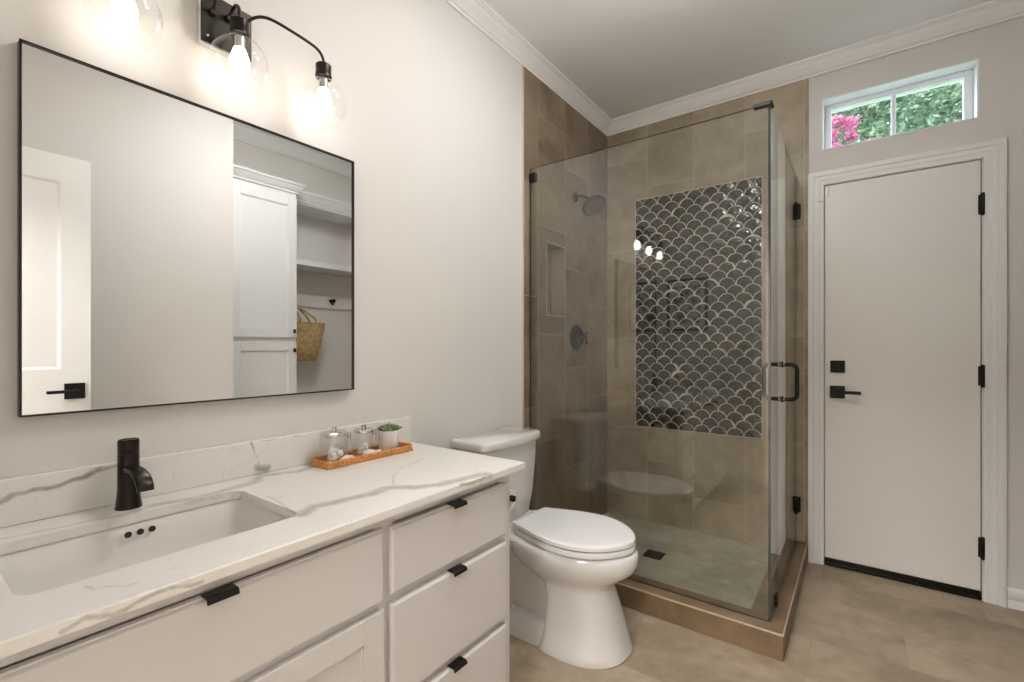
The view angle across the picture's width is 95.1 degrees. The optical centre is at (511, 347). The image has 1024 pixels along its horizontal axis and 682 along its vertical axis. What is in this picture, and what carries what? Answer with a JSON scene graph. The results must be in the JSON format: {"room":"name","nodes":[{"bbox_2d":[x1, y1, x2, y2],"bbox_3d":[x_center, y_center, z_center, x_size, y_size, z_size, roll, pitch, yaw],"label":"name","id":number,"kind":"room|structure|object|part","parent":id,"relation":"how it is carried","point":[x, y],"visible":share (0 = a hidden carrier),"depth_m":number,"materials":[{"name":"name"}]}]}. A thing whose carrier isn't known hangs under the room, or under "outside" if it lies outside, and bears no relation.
{"room":"bathroom","nodes":[
{"label":"bathroom","id":0,"kind":"room"},
{"bbox_2d":[0,0,606,514],"bbox_3d":[-0.284,-0.191,2.102,0.138,2.722,3.280,0,0,36],"label":"wall","id":1,"kind":"structure","parent":0,"point":[431,129],"depth_m":1.86,"materials":[{"name":"paint"}]},
{"bbox_2d":[110,0,138,25],"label":"bulb","id":2,"kind":"object","parent":1,"relation":"attached to","point":[125,12],"depth_m":1.03,"materials":[{"name":"white glass"}]},
{"bbox_3d":[-0.861,-0.758,1.041,0.140,0.123,0.140,0,0,36],"label":"globe","id":3,"kind":"part","parent":2,"relation":"part of","materials":[{"name":"clear glass"}]},
{"bbox_3d":[-0.861,-0.753,1.041,0.049,0.068,0.049,0,0,36],"label":"bulb","id":4,"kind":"part","parent":2,"relation":"part of","materials":[{"name":"white glass"}]},
{"bbox_3d":[-0.806,-0.888,1.137,0.051,0.061,0.226,0,0,19],"label":"arm","id":5,"kind":"part","parent":2,"relation":"part of","materials":[{"name":"brown metal"}]},
{"bbox_2d":[17,38,353,417],"bbox_3d":[-0.788,-0.247,1.294,0.025,0.784,0.799,0,0,36],"label":"wall mirror","id":6,"kind":"object","parent":1,"relation":"attached to","point":[172,249],"visible":1,"depth_m":1.17,"materials":[{"name":"black metal"}]},
{"bbox_2d":[0,416,410,527],"bbox_3d":[-0.799,0.318,1.284,0.019,0.098,1.347,0,0,36],"label":"backsplash","id":7,"kind":"structure","parent":1,"relation":"attached to","point":[43,495],"depth_m":1.19,"materials":[{"name":"stone"}]},
{"bbox_2d":[197,0,334,112],"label":"vanity light","id":8,"kind":"object","parent":1,"relation":"attached to","point":[223,28],"depth_m":1.25,"materials":[{"name":"black metal"}]},
{"bbox_3d":[-0.744,-0.886,1.254,0.072,0.057,0.020,0,0,36],"label":"arm","id":9,"kind":"part","parent":8,"relation":"part of","materials":[{"name":"brown metal"}]},
{"bbox_3d":[-0.718,-0.758,1.235,0.140,0.123,0.140,0,0,36],"label":"globe","id":10,"kind":"part","parent":8,"relation":"part of","materials":[{"name":"clear glass"}]},
{"bbox_2d":[229,15,249,41],"bbox_3d":[-0.718,-0.842,1.235,0.048,0.043,0.048,0,0,36],"label":"socket","id":11,"kind":"object","parent":8,"relation":"attached to","point":[238,24],"depth_m":1.22,"materials":[{"name":"brown metal"}]},
{"bbox_3d":[-0.718,-0.753,1.235,0.049,0.068,0.049,0,0,36],"label":"bulb","id":12,"kind":"part","parent":8,"relation":"part of","materials":[{"name":"white glass"}]},
{"bbox_3d":[-0.718,-0.803,1.235,0.027,0.032,0.027,0,0,36],"label":"bulb","id":13,"kind":"part","parent":8,"relation":"part of","materials":[{"name":"silver metal"}]},
{"bbox_3d":[-0.650,-0.888,1.349,0.226,0.061,0.051,0,0,-36],"label":"arm","id":14,"kind":"part","parent":8,"relation":"part of","materials":[{"name":"brown metal"}]},
{"bbox_3d":[-0.575,-0.758,1.429,0.140,0.123,0.140,0,0,36],"label":"globe","id":15,"kind":"part","parent":8,"relation":"part of","materials":[{"name":"clear glass"}]},
{"bbox_2d":[315,61,331,81],"bbox_3d":[-0.575,-0.842,1.429,0.048,0.043,0.048,0,0,36],"label":"socket","id":16,"kind":"object","parent":8,"relation":"attached to","point":[323,70],"depth_m":1.41,"materials":[{"name":"brown metal"}]},
{"bbox_3d":[-0.575,-0.803,1.429,0.027,0.032,0.027,0,0,36],"label":"bulb","id":17,"kind":"part","parent":8,"relation":"part of","materials":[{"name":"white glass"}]},
{"bbox_3d":[-0.575,-0.753,1.429,0.049,0.068,0.049,0,0,36],"label":"bulb","id":18,"kind":"part","parent":8,"relation":"part of","materials":[{"name":"white glass"}]},
{"bbox_2d":[522,66,523,426],"bbox_3d":[0.058,-0.152,2.456,0.009,2.645,0.004,0,0,36],"label":"trim","id":19,"kind":"structure","parent":1,"relation":"attached to","point":[522,66],"depth_m":2.45,"materials":[{"name":"beige tile"}]},
{"bbox_3d":[0.256,-0.389,2.721,0.006,0.419,0.213,0,0,36],"label":"niche trim","id":20,"kind":"part","parent":1,"relation":"part of","materials":[{"name":"beige tile"}]},
{"bbox_2d":[570,325,587,350],"bbox_3d":[0.427,-0.059,2.892,0.070,0.164,0.164,0,0,36],"label":"shower valve","id":21,"kind":"object","parent":1,"relation":"attached to","point":[577,336],"visible":1,"depth_m":2.88,"materials":[{"name":"black metal"}]},
{"bbox_3d":[0.443,-0.059,2.880,0.030,0.078,0.078,0,0,36],"label":"cross handle","id":22,"kind":"part","parent":21,"relation":"part of","materials":[{"name":"black metal"}]},
{"bbox_2d":[572,192,604,215],"bbox_3d":[0.464,-0.882,2.835,0.196,0.158,0.148,0,0,36],"label":"sprayer","id":23,"kind":"object","parent":1,"relation":"attached to","point":[593,205],"visible":1,"depth_m":2.81,"materials":[{"name":"metal"}]},
{"bbox_3d":[0.439,-0.908,2.861,0.106,0.065,0.018,0,0,36],"label":"arm","id":24,"kind":"part","parent":23,"relation":"part of"},
{"bbox_2d":[529,100,773,622],"bbox_3d":[0.566,0.056,2.177,1.142,2.030,0.062,0,0,36],"label":"glass panel","id":25,"kind":"object","parent":1,"relation":"attached to","point":[532,176],"visible":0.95,"depth_m":1.89,"materials":[{"name":"clear glass"}]},
{"bbox_2d":[444,0,1023,136],"bbox_3d":[0.599,-1.514,1.368,2.170,0.077,3.150,0,0,36],"label":"trim","id":26,"kind":"structure","parent":1,"relation":"attached to","point":[478,13],"depth_m":2.45,"materials":[{"name":"paint"}]},
{"bbox_2d":[377,429,399,450],"bbox_3d":[-0.432,0.325,1.639,0.076,0.074,0.076,0,0,36],"label":"pot","id":27,"kind":"object","parent":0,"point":[388,439],"depth_m":1.61,"materials":[{"name":"white ceramic"}]},
{"bbox_2d":[484,0,991,118],"bbox_3d":[-0.486,-1.612,0.212,5.000,0.120,6.900,0,0,36],"label":"ceiling","id":28,"kind":"structure","parent":0,"point":[626,56],"depth_m":2.32,"materials":[{"name":"paint"}]},
{"bbox_2d":[510,512,1023,681],"bbox_3d":[-0.486,1.220,0.212,5.000,0.140,6.900,0,0,36],"label":"floor","id":29,"kind":"structure","parent":0,"point":[848,626],"depth_m":1.90,"materials":[{"name":"tile"}]},
{"bbox_2d":[0,474,509,681],"bbox_3d":[-0.593,0.778,1.112,0.553,0.783,1.315,0,0,36],"label":"vanity cabinet","id":30,"kind":"object","parent":29,"relation":"on","point":[422,593],"visible":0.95,"depth_m":1.00,"materials":[{"name":"paint"}]},
{"bbox_3d":[-0.498,0.421,0.800,0.029,0.010,0.050,0,0,36],"label":"edge pull","id":31,"kind":"part","parent":30,"relation":"part of","materials":[{"name":"black metal"}]},
{"bbox_2d":[0,416,524,658],"bbox_3d":[-0.583,0.328,1.124,0.558,0.118,1.347,0,0,36],"label":"countertop","id":32,"kind":"structure","parent":30,"relation":"on","point":[276,474],"depth_m":1.05,"materials":[{"name":"stone"}]},
{"bbox_2d":[114,438,153,510],"bbox_3d":[-0.841,0.288,1.046,0.147,0.158,0.050,0,0,36],"label":"faucet","id":33,"kind":"object","parent":32,"relation":"on","point":[133,479],"visible":1,"depth_m":1.06,"materials":[{"name":"black metal"}]},
{"bbox_3d":[-0.827,0.289,1.036,0.112,0.042,0.031,0,0,36],"label":"spout","id":34,"kind":"part","parent":33,"relation":"part of","materials":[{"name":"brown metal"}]},
{"bbox_2d":[0,499,287,595],"bbox_3d":[-0.713,0.456,0.945,0.346,0.138,0.480,0,0,36],"label":"sink","id":35,"kind":"object","parent":32,"relation":"in","point":[42,568],"visible":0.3,"depth_m":1.01,"materials":[{"name":"ceramic"}]},
{"bbox_2d":[310,442,413,469],"bbox_3d":[-0.490,0.355,1.565,0.107,0.022,0.343,0,0,36],"label":"rattan tray","id":36,"kind":"object","parent":32,"relation":"on","point":[403,447],"visible":0.79,"depth_m":1.51,"materials":[{"name":"brown wicker"}]},
{"bbox_2d":[319,427,350,461],"bbox_3d":[-0.559,0.306,1.472,0.086,0.111,0.086,0,0,36],"label":"glass jar","id":37,"kind":"object","parent":36,"relation":"on","point":[334,454],"visible":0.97,"depth_m":1.45,"materials":[{"name":"clear glass"}]},
{"bbox_3d":[-0.559,0.269,1.472,0.086,0.012,0.086,0,0,36],"label":"lid","id":38,"kind":"part","parent":37,"relation":"part of","materials":[{"name":"clear glass"}]},
{"bbox_2d":[340,455,353,459],"bbox_3d":[-0.516,0.348,1.467,0.047,0.024,0.024,0,0,-29],"label":"seashell","id":39,"kind":"object","parent":36,"relation":"in","point":[345,456],"visible":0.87,"depth_m":1.46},
{"bbox_2d":[353,424,376,454],"bbox_3d":[-0.493,0.309,1.558,0.068,0.105,0.069,0,0,36],"label":"glass jar","id":40,"kind":"object","parent":36,"relation":"on","point":[363,446],"visible":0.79,"depth_m":1.55,"materials":[{"name":"clear glass"}]},
{"bbox_3d":[-0.493,0.275,1.558,0.068,0.012,0.068,0,0,36],"label":"lid","id":41,"kind":"part","parent":40,"relation":"part of","materials":[{"name":"clear glass"}]},
{"bbox_2d":[362,449,377,454],"bbox_3d":[-0.468,0.346,1.539,0.025,0.027,0.049,0,0,36],"label":"seashell","id":42,"kind":"object","parent":36,"relation":"in","point":[367,451],"visible":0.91,"depth_m":1.53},
{"bbox_2d":[376,422,401,450],"bbox_3d":[-0.432,0.312,1.640,0.080,0.100,0.080,0,0,36],"label":"potted succulent","id":43,"kind":"object","parent":36,"relation":"on","point":[388,434],"visible":0.99,"depth_m":1.61,"materials":[{"name":"ceramic"}]},
{"bbox_3d":[-0.405,0.829,0.944,0.018,0.447,0.352,0,0,36],"label":"cabinet door","id":44,"kind":"part","parent":30,"relation":"part of","materials":[{"name":"paint"}]},
{"bbox_3d":[-0.154,0.721,1.283,0.018,0.236,0.450,0,0,36],"label":"drawer","id":45,"kind":"part","parent":30,"relation":"part of","materials":[{"name":"paint"}]},
{"bbox_3d":[-0.154,0.502,1.283,0.018,0.159,0.450,0,0,36],"label":"drawer","id":46,"kind":"part","parent":30,"relation":"part of","materials":[{"name":"paint"}]},
{"bbox_3d":[-0.148,0.861,1.273,0.029,0.010,0.050,0,0,36],"label":"edge pull","id":47,"kind":"part","parent":30,"relation":"part of","materials":[{"name":"black metal"}]},
{"bbox_3d":[-0.148,0.605,1.273,0.029,0.010,0.050,0,0,36],"label":"edge pull","id":48,"kind":"part","parent":30,"relation":"part of","materials":[{"name":"black metal"}]},
{"bbox_3d":[-0.148,0.425,1.273,0.029,0.010,0.050,0,0,36],"label":"edge pull","id":49,"kind":"part","parent":30,"relation":"part of","materials":[{"name":"black metal"}]},
{"bbox_3d":[-0.154,0.956,1.283,0.018,0.193,0.450,0,0,36],"label":"drawer","id":50,"kind":"part","parent":30,"relation":"part of","materials":[{"name":"paint"}]},
{"bbox_2d":[510,495,515,501],"bbox_3d":[-0.064,0.503,1.581,0.144,0.036,0.066,0,0,36],"label":"toilet paper holder","id":51,"kind":"object","parent":30,"relation":"attached to","point":[512,497],"visible":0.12,"depth_m":1.55,"materials":[{"name":"black metal"}]},
{"bbox_2d":[510,490,515,511],"bbox_3d":[-0.041,0.515,1.591,0.080,0.076,0.076,0,0,36],"label":"toilet paper roll","id":52,"kind":"object","parent":51,"relation":"on","point":[512,504],"visible":0.16,"depth_m":1.58,"materials":[{"name":"white paper"}]},
{"bbox_2d":[451,426,638,669],"bbox_3d":[0.157,0.780,1.953,0.740,0.780,0.432,0,0,36],"label":"toilet","id":53,"kind":"object","parent":29,"relation":"on","point":[566,565],"visible":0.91,"depth_m":1.80,"materials":[{"name":"ceramic"}]},
{"bbox_3d":[-0.054,0.601,2.108,0.200,0.338,0.400,0,0,36],"label":"tank","id":54,"kind":"part","parent":53,"relation":"part of","materials":[{"name":"ceramic"}]},
{"bbox_3d":[-0.051,0.410,2.106,0.224,0.042,0.432,0,0,36],"label":"tank lid","id":55,"kind":"part","parent":53,"relation":"part of","materials":[{"name":"ceramic"}]},
{"bbox_3d":[0.265,0.757,1.892,0.474,0.022,0.365,0,0,36],"label":"seat","id":56,"kind":"part","parent":53,"relation":"part of","materials":[{"name":"plastic"}]},
{"bbox_3d":[0.265,0.732,1.892,0.474,0.022,0.365,0,0,36],"label":"lid","id":57,"kind":"part","parent":53,"relation":"part of","materials":[{"name":"plastic"}]},
{"bbox_2d":[642,549,665,559],"bbox_3d":[0.788,1.148,2.598,0.102,0.004,0.102,0,0,36],"label":"shower drain","id":58,"kind":"object","parent":29,"relation":"on","point":[649,553],"visible":1,"depth_m":2.59,"materials":[{"name":"black metal"}]},
{"bbox_2d":[615,541,807,660],"bbox_3d":[0.839,1.121,2.508,1.188,0.099,1.032,0,0,36],"label":"shower curb","id":59,"kind":"object","parent":29,"relation":"on","point":[766,638],"visible":0.66,"depth_m":1.95,"materials":[{"name":"tile"}]},
{"bbox_2d":[768,105,777,620],"bbox_3d":[1.065,0.059,1.911,0.022,2.023,0.189,0,0,36],"label":"panel","id":60,"kind":"object","parent":59,"relation":"on","point":[774,124],"visible":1,"depth_m":1.86,"materials":[{"name":"clear glass"}]},
{"bbox_2d":[607,16,1023,600],"bbox_3d":[1.595,-0.191,2.710,2.164,2.722,0.208,0,0,36],"label":"wall","id":61,"kind":"structure","parent":0,"point":[710,484],"depth_m":2.82,"materials":[{"name":"tile"}]},
{"bbox_2d":[762,125,800,595],"bbox_3d":[1.350,0.056,2.297,0.146,2.015,0.762,0,0,36],"label":"shower door","id":62,"kind":"structure","parent":61,"relation":"attached to","point":[789,210],"depth_m":2.23,"materials":[{"name":"clear glass"}]},
{"bbox_3d":[1.197,0.153,2.089,0.146,0.180,0.026,0,0,36],"label":"pull handle","id":63,"kind":"part","parent":62,"relation":"part of","materials":[{"name":"black metal"}]},
{"bbox_2d":[822,58,978,150],"bbox_3d":[1.978,-1.202,2.431,0.607,0.277,0.201,0,0,36],"label":"window","id":64,"kind":"structure","parent":61,"relation":"in","point":[967,72],"depth_m":2.36,"materials":[{"name":"plastic"}]},
{"bbox_2d":[817,158,984,600],"bbox_3d":[1.942,0.146,2.384,0.650,2.047,0.180,0,0,36],"label":"door","id":65,"kind":"structure","parent":61,"relation":"in","point":[904,369],"depth_m":2.33,"materials":[{"name":"paint"}]},
{"bbox_3d":[1.744,0.237,2.453,0.134,0.066,0.056,0,0,36],"label":"lever handle","id":66,"kind":"part","parent":65,"relation":"part of","materials":[{"name":"black metal"}]},
{"bbox_2d":[808,137,1006,607],"bbox_3d":[1.925,0.112,2.337,0.758,2.117,0.020,0,0,36],"label":"trim","id":67,"kind":"structure","parent":61,"relation":"attached to","point":[994,152],"depth_m":2.15,"materials":[{"name":"paint"}]},
{"bbox_2d":[1007,587,1023,610],"bbox_3d":[2.318,1.126,2.049,0.214,0.088,0.016,0,0,36],"label":"baseboard","id":68,"kind":"structure","parent":61,"relation":"attached to","point":[1015,597],"depth_m":2.09,"materials":[{"name":"paint"}]},
{"label":"outside","id":69,"kind":"structure","parent":0,"visible":0},
{"bbox_3d":[9.373,1.370,13.380,26.000,0.100,25.400,0,0,36],"label":"ground","id":70,"kind":"structure","parent":69,"visible":0},
{"bbox_2d":[832,92,923,146],"bbox_3d":[4.043,-1.304,6.551,2.804,5.259,1.830,0,0,33],"label":"flowering tree","id":71,"kind":"object","parent":70,"relation":"on","point":[849,119],"visible":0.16,"depth_m":5.98,"materials":[{"name":"green plant"}]},
{"bbox_2d":[835,82,961,144],"bbox_3d":[6.684,-1.779,7.218,4.032,6.209,2.412,0,0,36],"label":"tree","id":72,"kind":"object","parent":70,"relation":"on","point":[923,112],"visible":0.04,"depth_m":6.89,"materials":[{"name":"green plant"}]},
{"bbox_2d":[835,89,961,140],"bbox_3d":[9.454,-3.180,10.734,7.916,9.010,3.656,0,0,36],"label":"tree","id":73,"kind":"object","parent":70,"relation":"on","point":[959,89],"visible":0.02,"depth_m":10.35,"materials":[{"name":"green plant"}]}
]}

